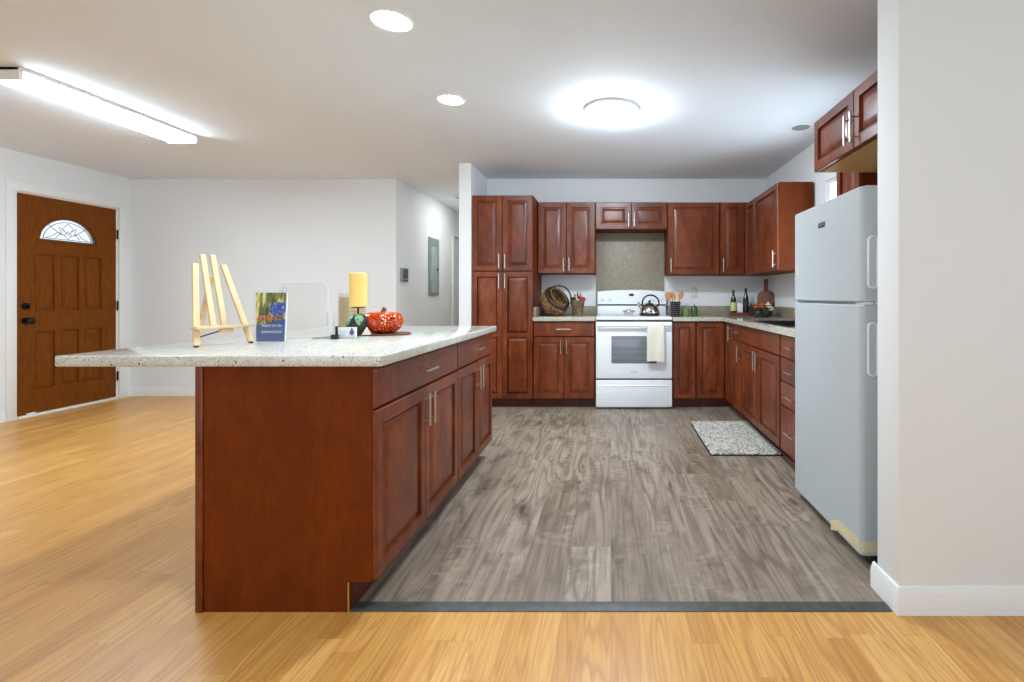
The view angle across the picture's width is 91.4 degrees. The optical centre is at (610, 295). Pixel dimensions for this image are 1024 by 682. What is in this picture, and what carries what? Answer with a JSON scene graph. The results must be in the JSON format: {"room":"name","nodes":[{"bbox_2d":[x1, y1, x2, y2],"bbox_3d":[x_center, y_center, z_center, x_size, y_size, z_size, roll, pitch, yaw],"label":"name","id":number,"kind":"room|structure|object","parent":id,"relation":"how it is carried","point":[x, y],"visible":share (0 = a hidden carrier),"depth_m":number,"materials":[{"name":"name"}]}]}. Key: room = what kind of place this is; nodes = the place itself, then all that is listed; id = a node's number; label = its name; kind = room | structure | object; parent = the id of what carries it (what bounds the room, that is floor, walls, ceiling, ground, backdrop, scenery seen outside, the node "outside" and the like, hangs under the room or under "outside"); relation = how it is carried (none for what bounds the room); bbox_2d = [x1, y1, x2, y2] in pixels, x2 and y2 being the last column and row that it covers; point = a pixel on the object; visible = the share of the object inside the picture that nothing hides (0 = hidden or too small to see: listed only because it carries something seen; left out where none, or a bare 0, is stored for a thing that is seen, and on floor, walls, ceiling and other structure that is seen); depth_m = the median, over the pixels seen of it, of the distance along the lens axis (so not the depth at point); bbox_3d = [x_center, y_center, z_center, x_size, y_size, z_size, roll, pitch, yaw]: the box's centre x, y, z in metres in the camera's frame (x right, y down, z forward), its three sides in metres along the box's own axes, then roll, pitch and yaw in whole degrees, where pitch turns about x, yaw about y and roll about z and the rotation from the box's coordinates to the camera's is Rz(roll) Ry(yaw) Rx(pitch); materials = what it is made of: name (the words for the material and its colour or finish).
{"room":"kitchen","nodes":[
{"label":"kitchen","id":0,"kind":"room"},
{"bbox_2d":[0,147,129,411],"bbox_3d":[-5.487,-0.098,1.019,0.140,2.445,9.238,0,0,0],"label":"wall","id":1,"kind":"structure","parent":0,"point":[16,166],"depth_m":4.72,"materials":[{"name":"paint"}]},
{"bbox_2d":[0,411,5,422],"bbox_3d":[-5.410,1.076,0.438,0.014,0.098,7.875,0,0,0],"label":"baseboard","id":2,"kind":"structure","parent":1,"relation":"attached to","point":[2,414],"depth_m":4.36,"materials":[{"name":"paint"}]},
{"bbox_2d":[5,180,125,421],"bbox_3d":[-5.435,0.043,4.920,0.168,2.165,1.082,0,0,0],"label":"door","id":3,"kind":"structure","parent":1,"relation":"in","point":[61,254],"depth_m":4.82,"materials":[{"name":"brown wood"}]},
{"bbox_2d":[401,182,458,325],"bbox_3d":[-2.480,-0.098,7.319,0.120,2.445,3.362,0,0,0],"label":"wall","id":4,"kind":"structure","parent":0,"point":[423,217],"depth_m":6.33,"materials":[{"name":"paint"}]},
{"bbox_2d":[400,268,407,281],"bbox_3d":[-2.408,-0.242,5.713,0.024,0.165,0.185,0,0,0],"label":"thermostat","id":5,"kind":"object","parent":4,"relation":"attached to","point":[403,271],"visible":1,"depth_m":5.67,"materials":[{"name":"grey paint"}]},
{"bbox_2d":[428,237,438,295],"bbox_3d":[-2.405,-0.393,6.668,0.030,0.785,0.375,0,0,0],"label":"electrical panel","id":6,"kind":"object","parent":4,"relation":"attached to","point":[433,244],"visible":1,"depth_m":6.61,"materials":[{"name":"grey paint"}]},
{"bbox_2d":[452,231,458,325],"bbox_3d":[-2.443,0.068,7.940,0.094,2.115,0.990,0,0,0],"label":"door","id":7,"kind":"structure","parent":4,"relation":"in","point":[455,242],"depth_m":7.72,"materials":[{"name":"paint"}]},
{"bbox_2d":[0,0,877,212],"bbox_3d":[-1.125,-1.370,2.725,8.950,0.100,12.750,0,0,0],"label":"ceiling","id":8,"kind":"structure","parent":0,"point":[268,89],"depth_m":3.06,"materials":[{"name":"paint"}]},
{"bbox_2d":[0,66,197,143],"bbox_3d":[-3.515,-1.284,3.420,0.248,0.072,1.220,0,0,0],"label":"tube light","id":9,"kind":"object","parent":8,"relation":"attached to","point":[18,77],"visible":1,"depth_m":3.24,"materials":[{"name":"paint"}]},
{"bbox_2d":[368,8,413,31],"bbox_3d":[-1.050,-1.316,2.344,0.200,0.008,0.200,0,0,0],"label":"recessed light","id":10,"kind":"object","parent":8,"relation":"in","point":[388,19],"visible":1,"depth_m":2.33,"materials":[{"name":"paint"}]},
{"bbox_2d":[436,94,464,105],"bbox_3d":[-1.075,-1.316,3.290,0.184,0.008,0.184,0,0,0],"label":"recessed light","id":11,"kind":"object","parent":8,"relation":"in","point":[448,99],"visible":1,"depth_m":3.28,"materials":[{"name":"paint"}]},
{"bbox_2d":[585,98,638,124],"bbox_3d":[0.007,-1.276,3.450,0.380,0.088,0.380,0,0,0],"label":"dome light","id":12,"kind":"object","parent":8,"relation":"attached to","point":[604,111],"visible":1,"depth_m":3.35,"materials":[{"name":"glass"}]},
{"bbox_2d":[789,123,812,131],"bbox_3d":[1.484,-1.316,3.830,0.170,0.008,0.170,0,0,0],"label":"ceiling vent","id":13,"kind":"object","parent":8,"relation":"in","point":[803,126],"visible":1,"depth_m":3.83,"materials":[{"name":"metal"}]},
{"bbox_2d":[792,125,809,130],"bbox_3d":[1.484,-1.317,3.830,0.136,0.004,0.136,0,0,-41],"label":"grille","id":14,"kind":"object","parent":13,"relation":"attached to","point":[795,127],"depth_m":3.83,"materials":[{"name":"grey paint"}]},
{"bbox_2d":[130,179,765,386],"bbox_3d":[-1.776,-0.098,5.578,7.282,2.445,0.120,0,0,0],"label":"wall","id":15,"kind":"structure","parent":0,"point":[267,233],"depth_m":5.52,"materials":[{"name":"paint"}]},
{"bbox_2d":[129,387,194,395],"bbox_3d":[-3.918,1.076,5.511,2.997,0.098,0.014,0,0,0],"label":"baseboard","id":16,"kind":"structure","parent":15,"relation":"attached to","point":[133,391],"depth_m":5.50,"materials":[{"name":"paint"}]},
{"bbox_2d":[538,202,595,274],"bbox_3d":[-0.474,-0.618,5.339,0.612,0.762,0.354,0,0,0],"label":"upper cabinet","id":17,"kind":"object","parent":15,"relation":"attached to","point":[566,230],"visible":1,"depth_m":5.20,"materials":[{"name":"brown wood"}]},
{"bbox_2d":[596,233,663,305],"bbox_3d":[0.215,-0.290,5.511,0.770,0.830,0.013,0,0,0],"label":"backsplash","id":18,"kind":"structure","parent":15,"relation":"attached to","point":[624,261],"depth_m":5.50,"materials":[{"name":"beige stone"}]},
{"bbox_2d":[595,202,666,232],"bbox_3d":[0.216,-0.853,5.339,0.764,0.292,0.354,0,0,0],"label":"upper cabinet","id":19,"kind":"object","parent":15,"relation":"attached to","point":[610,217],"visible":1,"depth_m":5.20,"materials":[{"name":"brown wood"}]},
{"bbox_2d":[664,202,718,275],"bbox_3d":[0.877,-0.611,5.339,0.555,0.772,0.354,0,0,0],"label":"upper cabinet","id":20,"kind":"object","parent":15,"relation":"attached to","point":[691,236],"visible":0.98,"depth_m":5.20,"materials":[{"name":"brown wood"}]},
{"bbox_2d":[691,287,696,297],"bbox_3d":[0.935,-0.038,5.514,0.076,0.117,0.008,0,0,0],"label":"wall outlet","id":21,"kind":"object","parent":15,"relation":"attached to","point":[693,289],"visible":1,"depth_m":5.51,"materials":[{"name":"beige plastic"}]},
{"bbox_2d":[716,202,769,275],"bbox_3d":[1.450,-0.611,5.339,0.586,0.772,0.354,0,0,0],"label":"upper cabinet","id":22,"kind":"object","parent":15,"relation":"attached to","point":[731,214],"visible":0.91,"depth_m":5.20,"materials":[{"name":"brown wood"}]},
{"bbox_2d":[459,163,486,325],"bbox_3d":[-1.454,-0.098,6.940,0.119,2.445,4.120,0,0,0],"label":"wall","id":23,"kind":"structure","parent":0,"point":[471,181],"depth_m":4.88,"materials":[{"name":"paint"}]},
{"bbox_2d":[0,396,1023,681],"bbox_3d":[-1.125,1.155,2.725,8.950,0.060,12.750,0,0,0],"label":"floor","id":24,"kind":"structure","parent":0,"point":[97,500],"depth_m":1.97,"materials":[{"name":"brown wood"}]},
{"bbox_2d":[195,344,457,612],"bbox_3d":[-1.137,0.688,2.204,0.678,0.874,0.932,0,0,0],"label":"base cabinet","id":25,"kind":"object","parent":24,"relation":"on","point":[310,482],"visible":0.91,"depth_m":1.74,"materials":[{"name":"brown wood"}]},
{"bbox_2d":[55,326,496,366],"bbox_3d":[-1.387,0.231,2.599,1.156,0.039,1.742,0,0,0],"label":"countertop","id":26,"kind":"structure","parent":25,"relation":"on","point":[363,351],"depth_m":1.90,"materials":[{"name":"stone"}]},
{"bbox_2d":[191,254,254,346],"bbox_3d":[-1.745,0.013,2.145,0.219,0.394,0.232,0,0,23],"label":"easel","id":27,"kind":"object","parent":26,"relation":"on","point":[198,318],"visible":1,"depth_m":2.13,"materials":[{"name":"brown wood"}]},
{"bbox_2d":[191,324,254,329],"bbox_3d":[-1.665,0.133,2.109,0.042,0.012,0.227,0,0,23],"label":"ledge","id":28,"kind":"object","parent":27,"relation":"on","point":[194,326],"depth_m":2.10,"materials":[{"name":"beige wood"}]},
{"bbox_2d":[255,292,289,341],"bbox_3d":[-1.546,0.095,2.240,0.165,0.232,0.079,0,0,-3],"label":"brochure","id":29,"kind":"object","parent":26,"relation":"on","point":[270,307],"visible":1,"depth_m":2.22,"materials":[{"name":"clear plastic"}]},
{"bbox_2d":[277,282,327,337],"bbox_3d":[-1.550,0.070,2.460,0.258,0.281,0.060,0,0,0],"label":"acrylic stand","id":30,"kind":"object","parent":26,"relation":"on","point":[279,282],"visible":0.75,"depth_m":2.46,"materials":[{"name":"clear plastic"}]},
{"bbox_2d":[313,334,338,338],"bbox_3d":[-1.387,0.199,2.381,0.115,0.023,0.023,0,0,-8],"label":"pen","id":31,"kind":"object","parent":26,"relation":"on","point":[333,336],"visible":1,"depth_m":2.38,"materials":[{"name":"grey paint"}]},
{"bbox_2d":[335,326,358,337],"bbox_3d":[-1.308,0.180,2.433,0.106,0.060,0.034,0,0,0],"label":"card holder","id":32,"kind":"object","parent":26,"relation":"on","point":[344,332],"visible":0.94,"depth_m":2.42,"materials":[{"name":"clear plastic"}]},
{"bbox_2d":[339,297,364,326],"bbox_3d":[-1.565,0.097,2.960,0.150,0.228,0.150,0,0,0],"label":"glass vase","id":33,"kind":"object","parent":26,"relation":"on","point":[345,311],"visible":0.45,"depth_m":2.90,"materials":[{"name":"beige glass"}]},
{"bbox_2d":[357,331,411,335],"bbox_3d":[-1.262,0.206,2.690,0.324,0.008,0.233,0,0,0],"label":"wooden tray","id":34,"kind":"object","parent":26,"relation":"on","point":[395,332],"visible":0.7,"depth_m":2.64,"materials":[{"name":"brown wood"}]},
{"bbox_2d":[346,307,368,333],"bbox_3d":[-1.352,0.135,2.620,0.114,0.152,0.116,0,0,0],"label":"candle holder","id":35,"kind":"object","parent":34,"relation":"on","point":[360,321],"visible":0.66,"depth_m":2.58,"materials":[{"name":"green ceramic"}]},
{"bbox_2d":[349,273,366,306],"bbox_3d":[-1.352,-0.034,2.620,0.088,0.183,0.088,0,0,0],"label":"pillar candle","id":36,"kind":"object","parent":35,"relation":"on","point":[357,281],"visible":1,"depth_m":2.58,"materials":[{"name":"yellow wax"}]},
{"bbox_2d":[362,327,370,334],"bbox_3d":[-1.290,0.183,2.588,0.036,0.040,0.036,0,0,0],"label":"paper cone","id":37,"kind":"object","parent":34,"relation":"on","point":[366,331],"visible":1,"depth_m":2.58,"materials":[{"name":"white paper"}]},
{"bbox_2d":[366,307,402,332],"bbox_3d":[-1.262,0.131,2.716,0.207,0.145,0.206,0,0,0],"label":"pumpkin","id":38,"kind":"object","parent":34,"relation":"on","point":[383,321],"visible":0.89,"depth_m":2.64,"materials":[{"name":"orange ceramic"}]},
{"bbox_2d":[455,333,491,480],"bbox_3d":[-1.130,0.688,3.058,0.664,0.874,0.775,0,0,0],"label":"base cabinet","id":39,"kind":"object","parent":24,"relation":"on","point":[474,358],"visible":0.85,"depth_m":3.00,"materials":[{"name":"brown wood"}]},
{"bbox_2d":[472,195,541,405],"bbox_3d":[-1.087,0.058,5.189,0.610,2.135,0.654,0,0,0],"label":"pantry cabinet","id":40,"kind":"object","parent":24,"relation":"on","point":[506,280],"visible":0.86,"depth_m":4.90,"materials":[{"name":"brown wood"}]},
{"bbox_2d":[534,320,595,405],"bbox_3d":[-0.470,0.689,5.189,0.615,0.873,0.654,0,0,0],"label":"base cabinet","id":41,"kind":"object","parent":24,"relation":"on","point":[564,351],"visible":0.94,"depth_m":4.90,"materials":[{"name":"brown wood"}]},
{"bbox_2d":[533,306,596,320],"bbox_3d":[-0.469,0.180,5.194,0.621,0.139,0.645,0,0,0],"label":"countertop","id":42,"kind":"structure","parent":41,"relation":"on","point":[589,312],"depth_m":5.04,"materials":[{"name":"beige stone"}]},
{"bbox_2d":[540,285,571,315],"bbox_3d":[-0.597,0.047,5.199,0.322,0.330,0.303,0,0,-28],"label":"wicker basket","id":43,"kind":"object","parent":42,"relation":"on","point":[553,301],"visible":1,"depth_m":5.13,"materials":[{"name":"brown wicker"}]},
{"bbox_2d":[571,300,584,315],"bbox_3d":[-0.352,0.128,5.190,0.153,0.168,0.153,0,0,-6],"label":"utensil holder","id":44,"kind":"object","parent":42,"relation":"on","point":[577,306],"visible":0.98,"depth_m":5.14,"materials":[{"name":"beige ceramic"}]},
{"bbox_2d":[349,602,891,611],"bbox_3d":[0.033,1.121,1.770,1.935,0.008,0.053,0,0,0],"label":"trim","id":45,"kind":"structure","parent":24,"relation":"on","point":[358,606],"depth_m":1.76,"materials":[{"name":"metal"}]},
{"bbox_2d":[596,290,671,407],"bbox_3d":[0.229,0.529,5.146,0.762,1.192,0.677,0,0,0],"label":"range","id":46,"kind":"object","parent":24,"relation":"on","point":[625,378],"visible":0.88,"depth_m":4.86,"materials":[{"name":"white metal"}]},
{"bbox_2d":[623,309,634,315],"bbox_3d":[0.185,0.172,5.100,0.136,0.070,0.136,0,0,0],"label":"spoon rest","id":47,"kind":"object","parent":46,"relation":"on","point":[628,312],"visible":0.99,"depth_m":5.07,"materials":[{"name":"white ceramic"}]},
{"bbox_2d":[596,315,671,319],"bbox_3d":[0.229,0.224,5.141,0.762,0.031,0.538,0,0,0],"label":"cooktop","id":48,"kind":"object","parent":46,"relation":"in","point":[599,317],"depth_m":4.87,"materials":[{"name":"white metal"}]},
{"bbox_2d":[637,294,659,315],"bbox_3d":[0.405,0.095,5.160,0.215,0.224,0.215,0,0,40],"label":"tea kettle","id":49,"kind":"object","parent":46,"relation":"on","point":[648,309],"visible":1,"depth_m":5.10,"materials":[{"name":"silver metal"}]},
{"bbox_2d":[647,323,663,361],"bbox_3d":[0.437,0.454,4.813,0.172,0.381,0.061,0,0,0],"label":"dish towel","id":50,"kind":"object","parent":46,"relation":"hanging from","point":[655,331],"visible":1,"depth_m":4.79,"materials":[{"name":"beige fabric"}]},
{"bbox_2d":[672,321,732,405],"bbox_3d":[1.178,0.689,5.206,1.120,0.873,0.620,0,0,0],"label":"base cabinet","id":51,"kind":"object","parent":24,"relation":"on","point":[698,347],"visible":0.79,"depth_m":4.90,"materials":[{"name":"brown wood"}]},
{"bbox_2d":[725,322,742,415],"bbox_3d":[1.421,0.689,4.745,0.643,0.873,0.300,0,0,0],"label":"base cabinet","id":52,"kind":"object","parent":24,"relation":"on","point":[728,326],"visible":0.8,"depth_m":4.73,"materials":[{"name":"brown wood"}]},
{"bbox_2d":[690,421,782,455],"bbox_3d":[0.955,1.113,3.890,0.514,0.023,0.900,0,0,0],"label":"rug","id":53,"kind":"object","parent":24,"relation":"on","point":[719,438],"visible":1,"depth_m":3.77,"materials":[{"name":"grey fabric"}]},
{"bbox_2d":[731,324,751,423],"bbox_3d":[1.421,0.689,4.433,0.643,0.873,0.315,0,0,0],"label":"base cabinet","id":54,"kind":"object","parent":24,"relation":"on","point":[737,329],"visible":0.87,"depth_m":4.43,"materials":[{"name":"brown wood"}]},
{"bbox_2d":[741,326,793,462],"bbox_3d":[1.421,0.689,3.788,0.643,0.873,0.965,0,0,0],"label":"base cabinet","id":55,"kind":"object","parent":24,"relation":"on","point":[761,356],"visible":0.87,"depth_m":3.70,"materials":[{"name":"brown wood"}]},
{"bbox_2d":[666,306,794,336],"bbox_3d":[1.179,0.180,4.176,1.129,0.139,2.682,0,0,0],"label":"countertop","id":56,"kind":"structure","parent":55,"relation":"on","point":[705,313],"depth_m":4.87,"materials":[{"name":"beige stone"}]},
{"bbox_2d":[669,302,680,315],"bbox_3d":[0.695,0.136,5.300,0.125,0.150,0.126,0,0,0],"label":"utensil crock","id":57,"kind":"object","parent":56,"relation":"on","point":[675,307],"visible":1,"depth_m":5.25,"materials":[{"name":"black metal"}]},
{"bbox_2d":[665,292,670,301],"bbox_3d":[0.633,0.079,5.291,0.103,0.250,0.016,0,0,-4],"label":"wooden spoon","id":58,"kind":"object","parent":57,"relation":"in","point":[667,294],"visible":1,"depth_m":5.28,"materials":[{"name":"brown wood"}]},
{"bbox_2d":[678,291,683,301],"bbox_3d":[0.744,0.076,5.300,0.085,0.255,0.016,0,0,0],"label":"wooden spoon","id":59,"kind":"object","parent":57,"relation":"in","point":[680,294],"visible":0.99,"depth_m":5.29,"materials":[{"name":"brown wood"}]},
{"bbox_2d":[682,307,689,315],"bbox_3d":[0.815,0.167,5.320,0.078,0.088,0.078,0,0,0],"label":"lidded pot","id":60,"kind":"object","parent":56,"relation":"on","point":[686,311],"visible":1,"depth_m":5.29,"materials":[{"name":"green ceramic"}]},
{"bbox_2d":[691,304,697,314],"bbox_3d":[0.905,0.149,5.330,0.073,0.123,0.073,0,0,0],"label":"lidded pot","id":61,"kind":"object","parent":56,"relation":"on","point":[694,310],"visible":0.98,"depth_m":5.30,"materials":[{"name":"green ceramic"}]},
{"bbox_2d":[729,296,749,314],"bbox_3d":[1.405,0.105,5.360,0.210,0.211,0.090,0,0,0],"label":"caddy","id":62,"kind":"object","parent":56,"relation":"on","point":[730,313],"visible":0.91,"depth_m":5.32,"materials":[{"name":"brown wood"}]},
{"bbox_2d":[730,290,735,311],"bbox_3d":[1.339,0.068,5.360,0.063,0.265,0.063,0,0,0],"label":"oil bottle","id":63,"kind":"object","parent":62,"relation":"in","point":[733,299],"visible":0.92,"depth_m":5.34,"materials":[{"name":"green glass"}]},
{"bbox_2d":[737,303,742,311],"bbox_3d":[1.409,0.138,5.360,0.056,0.125,0.044,0,0,0],"label":"carton","id":64,"kind":"object","parent":62,"relation":"in","point":[739,305],"visible":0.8,"depth_m":5.34,"materials":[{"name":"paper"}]},
{"bbox_2d":[743,288,748,311],"bbox_3d":[1.475,0.058,5.360,0.063,0.285,0.063,0,0,0],"label":"oil bottle","id":65,"kind":"object","parent":62,"relation":"in","point":[745,298],"visible":0.94,"depth_m":5.34,"materials":[{"name":"black glass"}]},
{"bbox_2d":[729,312,749,314],"bbox_3d":[1.405,0.195,5.360,0.210,0.032,0.090,0,0,0],"label":"wooden tray","id":66,"kind":"object","parent":56,"relation":"on","point":[730,313],"depth_m":5.32,"materials":[{"name":"brown wood"}]},
{"bbox_2d":[749,302,774,316],"bbox_3d":[1.530,0.135,4.965,0.248,0.149,0.248,0,0,0],"label":"wire basket","id":67,"kind":"object","parent":56,"relation":"on","point":[751,305],"visible":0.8,"depth_m":4.89,"materials":[{"name":"black metal"}]},
{"bbox_2d":[755,309,761,315],"bbox_3d":[1.480,0.163,4.915,0.072,0.073,0.072,0,0,0],"label":"avocado","id":68,"kind":"object","parent":67,"relation":"in","point":[757,311],"visible":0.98,"depth_m":4.89,"materials":[{"name":"green plant"}]},
{"bbox_2d":[757,279,774,314],"bbox_3d":[1.665,0.009,5.266,0.180,0.394,0.058,0,0,26],"label":"cutting board","id":69,"kind":"object","parent":56,"relation":"on","point":[764,296],"visible":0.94,"depth_m":5.26,"materials":[{"name":"brown wood"}]},
{"bbox_2d":[755,320,794,326],"bbox_3d":[1.430,0.316,3.715,0.474,0.219,0.854,0,0,0],"label":"sink","id":70,"kind":"object","parent":56,"relation":"in","point":[787,323],"visible":0.21,"depth_m":4.11,"materials":[{"name":"black"}]},
{"bbox_2d":[781,335,794,463],"bbox_3d":[1.421,0.689,3.062,0.643,0.873,0.455,0,0,0],"label":"base cabinet","id":71,"kind":"object","parent":24,"relation":"on","point":[787,342],"visible":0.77,"depth_m":3.14,"materials":[{"name":"brown wood"}]},
{"bbox_2d":[795,185,877,563],"bbox_3d":[1.375,0.330,2.397,0.720,1.590,0.753,0,0,0],"label":"refrigerator","id":72,"kind":"object","parent":24,"relation":"on","point":[836,239],"visible":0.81,"depth_m":2.21,"materials":[{"name":"white metal"}]},
{"bbox_2d":[766,143,835,307],"bbox_3d":[1.805,-0.098,3.699,0.120,2.445,3.638,0,0,0],"label":"wall","id":73,"kind":"structure","parent":0,"point":[800,168],"depth_m":4.66,"materials":[{"name":"paint"}]},
{"bbox_2d":[666,306,794,317],"bbox_3d":[1.179,0.161,4.176,1.129,0.100,2.682,0,0,0],"label":"backsplash","id":74,"kind":"structure","parent":73,"relation":"attached to","point":[788,312],"depth_m":5.50,"materials":[{"name":"beige stone"}]},
{"bbox_2d":[745,182,812,274],"bbox_3d":[1.555,-0.598,4.689,0.343,0.755,1.015,0,0,0],"label":"upper cabinet","id":75,"kind":"object","parent":73,"relation":"attached to","point":[770,216],"visible":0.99,"depth_m":4.28,"materials":[{"name":"brown wood"}]},
{"bbox_2d":[828,177,835,199],"bbox_3d":[1.805,-0.455,3.555,0.080,0.960,0.850,0,0,0],"label":"window","id":76,"kind":"structure","parent":73,"relation":"in","point":[831,183],"depth_m":3.94,"materials":[{"name":"paint"}]},
{"bbox_2d":[814,70,877,171],"bbox_3d":[1.432,-0.847,2.342,0.618,0.288,0.915,0,0,0],"label":"upper cabinet","id":77,"kind":"object","parent":73,"relation":"attached to","point":[846,136],"visible":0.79,"depth_m":2.43,"materials":[{"name":"brown wood"}]},
{"bbox_2d":[836,172,877,196],"bbox_3d":[1.579,-0.608,2.946,0.324,0.766,0.288,0,0,0],"label":"upper cabinet","id":78,"kind":"object","parent":73,"relation":"attached to","point":[846,182],"visible":0.02,"depth_m":2.89,"materials":[{"name":"brown wood"}]},
{"bbox_2d":[878,0,1023,585],"bbox_3d":[2.110,-0.098,1.808,2.180,2.445,0.143,0,0,0],"label":"wall","id":79,"kind":"structure","parent":0,"point":[951,72],"depth_m":1.74,"materials":[{"name":"paint"}]},
{"bbox_2d":[870,561,1023,615],"bbox_3d":[2.103,1.076,1.812,2.194,0.098,0.177,0,0,0],"label":"baseboard","id":80,"kind":"structure","parent":79,"relation":"attached to","point":[902,600],"depth_m":1.72,"materials":[{"name":"paint"}]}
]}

